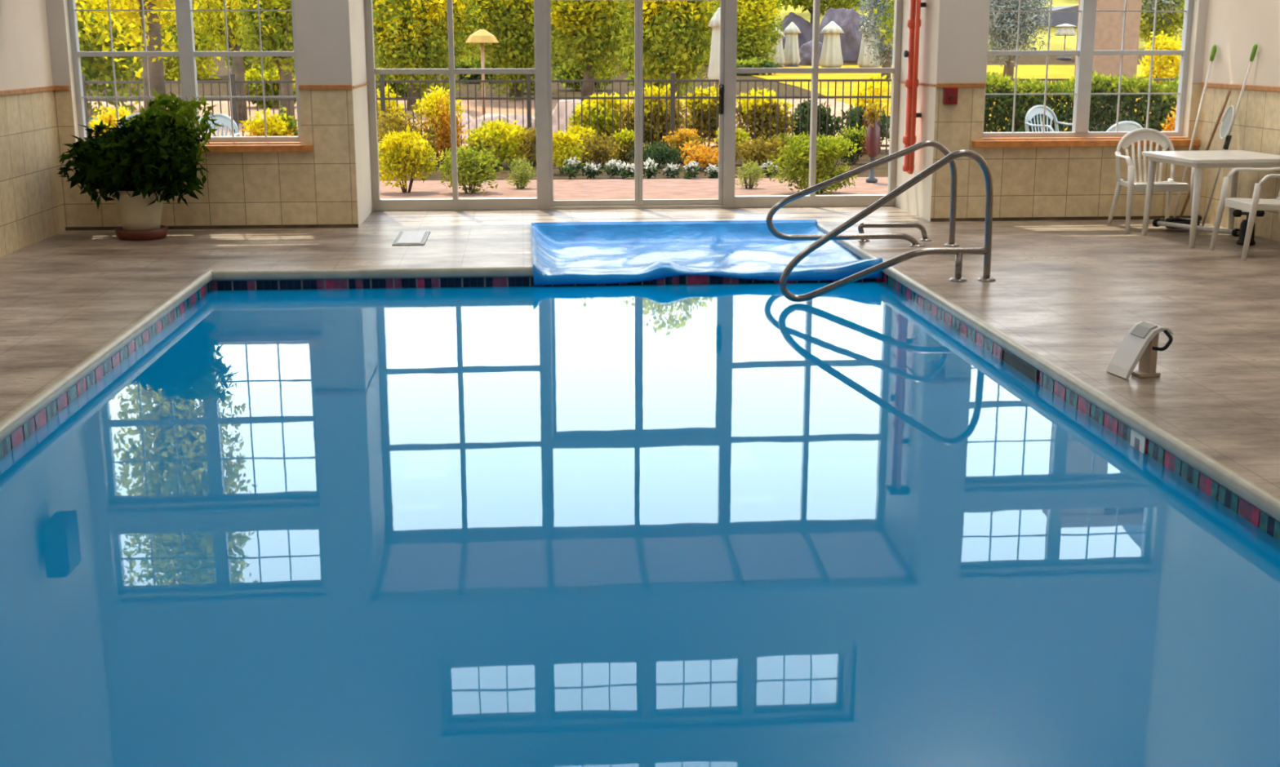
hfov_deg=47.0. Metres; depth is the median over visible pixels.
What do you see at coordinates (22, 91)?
trim
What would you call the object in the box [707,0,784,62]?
tree
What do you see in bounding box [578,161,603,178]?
clump
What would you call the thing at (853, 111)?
shrub
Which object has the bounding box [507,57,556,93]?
shrub
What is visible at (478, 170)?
shrub
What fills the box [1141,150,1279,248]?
table
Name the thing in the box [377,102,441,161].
shrub
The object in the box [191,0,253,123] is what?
tree
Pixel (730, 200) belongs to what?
window
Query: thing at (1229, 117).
net
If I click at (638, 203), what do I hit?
door
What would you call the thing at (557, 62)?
tree
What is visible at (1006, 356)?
skimmer
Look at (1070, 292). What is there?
floor
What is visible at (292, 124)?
shrub
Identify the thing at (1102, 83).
hedge
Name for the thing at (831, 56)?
parasol
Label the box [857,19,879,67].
parasol
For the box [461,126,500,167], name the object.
shrub
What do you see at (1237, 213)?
canister
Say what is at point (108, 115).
shrub
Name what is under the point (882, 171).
ground
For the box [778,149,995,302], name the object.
handrail
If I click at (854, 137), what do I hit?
shrub
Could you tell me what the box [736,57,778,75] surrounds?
shrub
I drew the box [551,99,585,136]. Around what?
boulder
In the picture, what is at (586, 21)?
tree
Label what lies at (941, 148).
handrail
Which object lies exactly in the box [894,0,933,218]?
wall
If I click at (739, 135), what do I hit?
shrub
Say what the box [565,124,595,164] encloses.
shrub
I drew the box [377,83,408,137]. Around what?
shrub
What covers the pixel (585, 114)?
shrub
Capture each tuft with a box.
[505,156,536,189]
[734,158,766,188]
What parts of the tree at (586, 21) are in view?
sunlit crown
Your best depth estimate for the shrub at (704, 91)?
22.57 m
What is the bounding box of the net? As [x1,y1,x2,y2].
[1201,44,1257,226]
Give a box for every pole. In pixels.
[1151,218,1239,236]
[1159,44,1217,221]
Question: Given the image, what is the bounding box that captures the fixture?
[1106,321,1173,379]
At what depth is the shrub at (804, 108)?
22.77 m
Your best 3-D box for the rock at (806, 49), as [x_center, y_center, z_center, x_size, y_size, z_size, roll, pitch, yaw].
[7.255,-13.289,59.194,1.837,1.060,1.160,-5,14,-21]
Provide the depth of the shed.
69.51 m
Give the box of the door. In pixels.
[546,0,724,209]
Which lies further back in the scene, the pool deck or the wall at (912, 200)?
the pool deck
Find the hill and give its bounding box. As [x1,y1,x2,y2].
[215,0,1185,52]
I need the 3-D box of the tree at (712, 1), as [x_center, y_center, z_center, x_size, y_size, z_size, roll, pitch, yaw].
[2.533,-14.449,59.522,2.925,4.514,2.210,-6,14,-24]
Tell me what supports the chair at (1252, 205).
on the floor
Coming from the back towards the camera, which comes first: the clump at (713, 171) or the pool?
the pool
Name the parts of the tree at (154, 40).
crown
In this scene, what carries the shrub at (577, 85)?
on the ground at (882, 171)
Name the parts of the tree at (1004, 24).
crown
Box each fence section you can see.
[81,74,231,136]
[230,73,380,136]
[378,74,526,155]
[525,73,671,157]
[670,72,811,151]
[817,79,891,152]
[986,78,1071,128]
[1091,71,1177,131]
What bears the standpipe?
attached to the wall at (912, 200)
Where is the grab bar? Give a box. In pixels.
[857,222,931,241]
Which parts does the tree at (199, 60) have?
sunlit crown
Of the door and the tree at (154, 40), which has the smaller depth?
the door
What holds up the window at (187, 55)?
in the wall at (320, 186)
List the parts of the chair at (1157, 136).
leg, arm, leg, crest panel, seat, leg, leg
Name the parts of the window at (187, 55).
meeting rail, meeting rail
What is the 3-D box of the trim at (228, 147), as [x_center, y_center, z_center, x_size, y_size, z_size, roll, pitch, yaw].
[-3.881,-2.066,12.868,2.030,0.077,0.190,-1,13,-4]
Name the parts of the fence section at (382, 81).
post, fence rail, fence rail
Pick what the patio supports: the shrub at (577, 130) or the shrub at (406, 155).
the shrub at (406, 155)
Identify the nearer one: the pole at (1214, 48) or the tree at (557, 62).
the pole at (1214, 48)
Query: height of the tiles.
0.001 m
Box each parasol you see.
[465,29,498,115]
[707,7,719,93]
[768,27,785,66]
[782,22,800,66]
[818,21,844,67]
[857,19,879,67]
[1053,23,1077,58]
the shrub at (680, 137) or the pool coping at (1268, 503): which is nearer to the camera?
the pool coping at (1268, 503)
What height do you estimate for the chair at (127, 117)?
0.866 m
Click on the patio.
(613, 188)
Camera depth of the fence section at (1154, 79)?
21.21 m
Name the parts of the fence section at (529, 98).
post, fence rail, fence rail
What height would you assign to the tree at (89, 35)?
4.289 m
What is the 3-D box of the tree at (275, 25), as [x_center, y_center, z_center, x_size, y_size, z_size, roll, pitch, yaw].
[-6.325,-6.088,25.774,1.662,3.410,1.705,0,13,2]
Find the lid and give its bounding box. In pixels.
[391,231,430,245]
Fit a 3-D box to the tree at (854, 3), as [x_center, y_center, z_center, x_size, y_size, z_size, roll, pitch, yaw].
[10.916,-18.865,74.646,4.110,4.611,2.537,-4,14,-18]
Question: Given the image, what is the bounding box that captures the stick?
[1178,90,1231,217]
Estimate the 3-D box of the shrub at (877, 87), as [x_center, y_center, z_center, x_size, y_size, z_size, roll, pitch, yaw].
[4.307,-5.145,26.982,0.858,1.226,0.846,-5,14,-21]
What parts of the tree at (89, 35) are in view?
sunlit crown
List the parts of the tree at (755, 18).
sunlit crown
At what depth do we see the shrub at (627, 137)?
19.94 m
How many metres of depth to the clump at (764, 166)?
18.04 m
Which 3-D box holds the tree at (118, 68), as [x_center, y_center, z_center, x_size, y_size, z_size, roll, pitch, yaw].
[-17.559,-11.325,47.827,3.550,4.325,2.334,1,13,6]
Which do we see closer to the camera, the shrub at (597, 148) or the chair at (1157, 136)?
the chair at (1157, 136)
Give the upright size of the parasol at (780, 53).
1.538 m
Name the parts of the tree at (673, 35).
sunlit crown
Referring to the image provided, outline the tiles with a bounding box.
[0,281,1279,766]
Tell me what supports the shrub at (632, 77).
on the ground at (882, 171)
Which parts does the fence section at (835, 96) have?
fence rail, fence rail, fence rail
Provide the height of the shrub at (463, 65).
0.941 m
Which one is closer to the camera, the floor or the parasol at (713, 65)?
the floor
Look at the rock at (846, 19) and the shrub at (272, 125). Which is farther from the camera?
the rock at (846, 19)
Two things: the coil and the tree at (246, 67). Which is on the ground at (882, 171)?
the tree at (246, 67)
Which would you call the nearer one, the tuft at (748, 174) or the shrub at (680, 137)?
the tuft at (748, 174)
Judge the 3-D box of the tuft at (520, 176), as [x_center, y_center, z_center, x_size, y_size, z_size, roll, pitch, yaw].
[-1.356,-2.365,16.673,0.383,0.418,0.336,-1,13,-4]
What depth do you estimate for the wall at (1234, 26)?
12.64 m
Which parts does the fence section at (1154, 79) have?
fence rail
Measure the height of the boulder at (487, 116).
0.502 m
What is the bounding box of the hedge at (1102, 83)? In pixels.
[983,69,1178,132]
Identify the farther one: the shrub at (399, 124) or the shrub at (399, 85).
the shrub at (399, 85)
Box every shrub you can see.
[87,105,135,135]
[239,107,296,136]
[244,65,296,108]
[274,104,297,136]
[375,61,433,97]
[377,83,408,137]
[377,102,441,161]
[377,124,444,192]
[413,84,470,164]
[437,140,506,194]
[455,55,501,83]
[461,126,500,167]
[465,117,527,168]
[497,120,525,164]
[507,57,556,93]
[511,126,536,167]
[552,128,589,173]
[555,56,618,90]
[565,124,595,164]
[567,91,629,142]
[574,130,623,167]
[602,126,648,164]
[613,84,693,146]
[622,58,697,95]
[626,137,684,167]
[661,126,709,163]
[679,83,736,146]
[679,139,718,170]
[713,127,751,160]
[735,86,796,145]
[735,130,785,165]
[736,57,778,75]
[766,131,799,166]
[767,130,862,195]
[786,98,846,142]
[835,102,890,152]
[835,123,867,164]
[852,72,891,116]
[1160,106,1176,131]
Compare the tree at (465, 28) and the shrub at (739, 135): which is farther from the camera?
the tree at (465, 28)
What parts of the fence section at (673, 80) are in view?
post, fence rail, fence rail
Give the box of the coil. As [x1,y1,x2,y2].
[1164,214,1202,228]
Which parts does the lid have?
lid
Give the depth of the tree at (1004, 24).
33.61 m
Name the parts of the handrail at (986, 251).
support post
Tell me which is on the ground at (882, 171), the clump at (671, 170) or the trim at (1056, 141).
the clump at (671, 170)
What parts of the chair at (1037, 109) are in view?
arm, crest panel, arm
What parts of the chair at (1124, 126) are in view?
crest panel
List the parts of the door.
frame, frame, handle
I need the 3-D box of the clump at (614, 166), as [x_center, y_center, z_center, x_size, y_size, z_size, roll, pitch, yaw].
[-0.332,-2.639,18.108,0.291,0.265,0.249,8,15,31]
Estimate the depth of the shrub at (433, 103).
19.99 m
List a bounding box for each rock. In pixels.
[777,12,813,48]
[796,40,822,66]
[819,7,866,60]
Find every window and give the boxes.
[67,0,301,142]
[364,0,902,211]
[982,0,1193,137]
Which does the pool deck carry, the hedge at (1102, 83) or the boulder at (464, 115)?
the boulder at (464, 115)
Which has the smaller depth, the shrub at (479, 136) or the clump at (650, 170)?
the clump at (650, 170)
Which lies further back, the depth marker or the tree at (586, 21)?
the tree at (586, 21)
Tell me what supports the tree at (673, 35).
on the pool deck
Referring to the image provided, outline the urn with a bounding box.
[862,101,883,182]
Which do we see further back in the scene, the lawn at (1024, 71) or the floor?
the lawn at (1024, 71)
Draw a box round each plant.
[57,88,223,240]
[862,101,883,127]
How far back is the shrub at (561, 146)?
18.53 m
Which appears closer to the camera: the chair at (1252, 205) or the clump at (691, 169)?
the chair at (1252, 205)
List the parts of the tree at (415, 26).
sunlit crown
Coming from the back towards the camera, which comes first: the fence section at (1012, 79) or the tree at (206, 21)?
the tree at (206, 21)
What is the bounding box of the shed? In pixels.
[1024,4,1078,26]
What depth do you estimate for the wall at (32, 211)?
11.95 m
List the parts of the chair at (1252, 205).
leg, leg, seat, arm, arm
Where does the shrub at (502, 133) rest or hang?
on the ground at (882, 171)
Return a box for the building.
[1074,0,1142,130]
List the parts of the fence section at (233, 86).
post, fence rail, fence rail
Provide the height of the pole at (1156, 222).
0.068 m
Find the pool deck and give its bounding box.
[88,98,889,152]
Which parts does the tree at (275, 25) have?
crown, sunlit crown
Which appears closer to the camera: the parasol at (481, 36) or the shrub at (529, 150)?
the shrub at (529, 150)
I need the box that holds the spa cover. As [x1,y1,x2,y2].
[530,219,882,285]
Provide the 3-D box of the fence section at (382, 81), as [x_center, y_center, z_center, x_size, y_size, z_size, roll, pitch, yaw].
[-2.593,-3.715,20.551,2.025,1.212,0.072,-1,13,-4]
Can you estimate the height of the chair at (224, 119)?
0.866 m
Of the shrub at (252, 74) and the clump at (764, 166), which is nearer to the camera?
the clump at (764, 166)
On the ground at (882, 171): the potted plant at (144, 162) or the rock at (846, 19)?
the rock at (846, 19)
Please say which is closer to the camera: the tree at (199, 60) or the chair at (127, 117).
the chair at (127, 117)
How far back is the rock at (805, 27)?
63.95 m
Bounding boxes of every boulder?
[455,111,473,125]
[458,113,519,143]
[504,113,534,129]
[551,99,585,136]
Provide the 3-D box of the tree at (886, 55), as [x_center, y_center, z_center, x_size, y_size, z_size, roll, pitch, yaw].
[7.270,-11.044,43.260,1.857,4.587,1.939,0,13,-2]
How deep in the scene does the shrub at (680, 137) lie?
20.22 m
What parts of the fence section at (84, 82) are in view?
post, fence rail, fence rail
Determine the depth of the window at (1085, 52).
13.46 m
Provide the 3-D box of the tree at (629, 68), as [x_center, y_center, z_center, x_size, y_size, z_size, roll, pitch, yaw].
[-0.213,-12.919,53.085,3.326,4.405,2.339,-1,13,-4]
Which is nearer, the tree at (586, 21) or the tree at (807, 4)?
the tree at (586, 21)
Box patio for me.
[379,177,888,199]
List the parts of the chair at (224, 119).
crest panel, arm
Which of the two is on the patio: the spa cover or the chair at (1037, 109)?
the chair at (1037, 109)
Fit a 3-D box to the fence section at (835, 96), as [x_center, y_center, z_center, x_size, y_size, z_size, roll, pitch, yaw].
[3.448,-3.828,21.020,2.025,1.212,0.072,-1,13,-4]
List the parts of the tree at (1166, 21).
sunlit crown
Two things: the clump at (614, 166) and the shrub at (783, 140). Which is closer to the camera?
the clump at (614, 166)
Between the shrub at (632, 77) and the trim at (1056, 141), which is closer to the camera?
the trim at (1056, 141)
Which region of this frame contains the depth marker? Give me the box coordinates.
[1129,429,1146,453]
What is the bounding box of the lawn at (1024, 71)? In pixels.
[749,64,1175,132]
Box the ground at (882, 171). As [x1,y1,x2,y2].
[86,44,1180,181]
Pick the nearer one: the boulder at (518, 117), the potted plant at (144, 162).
the potted plant at (144, 162)
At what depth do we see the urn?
17.21 m
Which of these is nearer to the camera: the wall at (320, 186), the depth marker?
the depth marker
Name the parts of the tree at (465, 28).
sunlit crown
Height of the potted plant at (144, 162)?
1.233 m
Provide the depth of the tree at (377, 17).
38.18 m
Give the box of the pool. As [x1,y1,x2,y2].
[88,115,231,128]
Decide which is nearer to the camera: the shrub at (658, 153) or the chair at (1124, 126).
the chair at (1124, 126)
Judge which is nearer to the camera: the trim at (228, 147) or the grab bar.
the grab bar
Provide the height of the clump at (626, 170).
0.244 m
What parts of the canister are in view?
knob, knob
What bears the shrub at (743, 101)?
on the ground at (882, 171)
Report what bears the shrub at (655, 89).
on the ground at (882, 171)
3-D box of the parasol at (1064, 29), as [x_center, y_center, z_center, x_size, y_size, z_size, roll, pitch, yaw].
[17.891,-14.417,61.970,0.911,1.457,0.911,-7,15,-26]
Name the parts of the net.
net frame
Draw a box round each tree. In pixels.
[75,0,208,113]
[81,40,142,76]
[89,0,203,115]
[134,0,227,79]
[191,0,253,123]
[210,35,293,71]
[234,0,294,121]
[267,17,394,79]
[372,0,483,111]
[444,8,497,66]
[456,0,573,100]
[530,0,634,101]
[546,26,582,71]
[610,21,648,71]
[614,0,717,119]
[686,0,712,64]
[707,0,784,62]
[771,0,867,24]
[842,0,875,7]
[854,0,894,79]
[873,0,999,48]
[987,0,1053,102]
[1138,30,1182,117]
[1139,0,1185,44]
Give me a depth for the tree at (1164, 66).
29.97 m
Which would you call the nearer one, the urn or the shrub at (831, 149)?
the shrub at (831, 149)
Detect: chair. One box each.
[119,112,140,127]
[204,113,239,136]
[1024,105,1088,132]
[1106,120,1142,131]
[1106,128,1195,233]
[1208,166,1279,261]
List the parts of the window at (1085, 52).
meeting rail, meeting rail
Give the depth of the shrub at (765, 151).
19.29 m
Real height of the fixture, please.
0.256 m
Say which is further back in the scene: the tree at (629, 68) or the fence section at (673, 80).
the tree at (629, 68)
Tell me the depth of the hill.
67.98 m
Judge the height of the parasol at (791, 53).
1.721 m
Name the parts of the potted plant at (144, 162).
pot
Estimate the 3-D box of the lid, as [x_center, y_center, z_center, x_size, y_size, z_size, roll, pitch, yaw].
[-1.914,-1.223,12.349,0.260,0.014,0.840,-1,13,-4]
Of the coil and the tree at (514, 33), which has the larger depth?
the tree at (514, 33)
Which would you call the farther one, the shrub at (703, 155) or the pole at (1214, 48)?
the shrub at (703, 155)
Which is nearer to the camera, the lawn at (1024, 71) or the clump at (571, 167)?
the clump at (571, 167)
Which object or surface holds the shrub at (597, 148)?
on the ground at (882, 171)
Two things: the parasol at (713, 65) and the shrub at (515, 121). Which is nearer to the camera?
the shrub at (515, 121)
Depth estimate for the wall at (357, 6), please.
13.61 m
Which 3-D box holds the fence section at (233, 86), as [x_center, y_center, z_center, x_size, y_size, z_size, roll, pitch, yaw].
[-4.607,-3.678,20.395,2.025,1.212,0.072,-1,13,-4]
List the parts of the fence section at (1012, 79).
fence rail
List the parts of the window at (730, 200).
rail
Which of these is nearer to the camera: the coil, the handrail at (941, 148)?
the handrail at (941, 148)
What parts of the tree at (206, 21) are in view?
sunlit crown, crown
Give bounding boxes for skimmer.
[1000,346,1038,383]
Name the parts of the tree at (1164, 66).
crown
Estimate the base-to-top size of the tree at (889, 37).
4.036 m
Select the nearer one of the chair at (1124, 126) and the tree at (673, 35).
the chair at (1124, 126)
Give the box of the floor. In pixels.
[0,206,1279,498]
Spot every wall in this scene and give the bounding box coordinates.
[0,0,65,257]
[45,0,1208,226]
[351,0,373,224]
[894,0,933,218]
[1195,0,1279,242]
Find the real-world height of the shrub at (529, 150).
0.551 m
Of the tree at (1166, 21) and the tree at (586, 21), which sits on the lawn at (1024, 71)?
the tree at (1166, 21)
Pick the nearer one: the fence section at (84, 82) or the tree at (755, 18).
the fence section at (84, 82)
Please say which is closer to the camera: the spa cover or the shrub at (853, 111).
the spa cover
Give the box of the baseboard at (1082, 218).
[65,215,1191,231]
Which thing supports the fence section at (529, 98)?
on the ground at (882, 171)
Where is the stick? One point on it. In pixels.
(1225, 101)
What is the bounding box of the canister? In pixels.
[1232,209,1264,245]
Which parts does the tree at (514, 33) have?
sunlit crown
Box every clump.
[559,156,582,179]
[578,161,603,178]
[602,158,622,177]
[617,161,635,178]
[642,157,661,178]
[662,161,682,178]
[681,160,702,178]
[702,163,718,178]
[759,160,779,177]
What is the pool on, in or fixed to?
on the pool deck
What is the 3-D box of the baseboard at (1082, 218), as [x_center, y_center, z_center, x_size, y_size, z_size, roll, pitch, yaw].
[0.045,-1.453,13.304,10.199,0.030,0.011,-1,13,-4]
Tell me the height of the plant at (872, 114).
0.303 m
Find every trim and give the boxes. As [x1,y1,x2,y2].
[0,80,1279,95]
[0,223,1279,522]
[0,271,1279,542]
[199,141,313,152]
[971,136,1199,147]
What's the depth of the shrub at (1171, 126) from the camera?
16.57 m
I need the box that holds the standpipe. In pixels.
[902,0,925,174]
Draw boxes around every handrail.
[765,140,959,247]
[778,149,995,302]

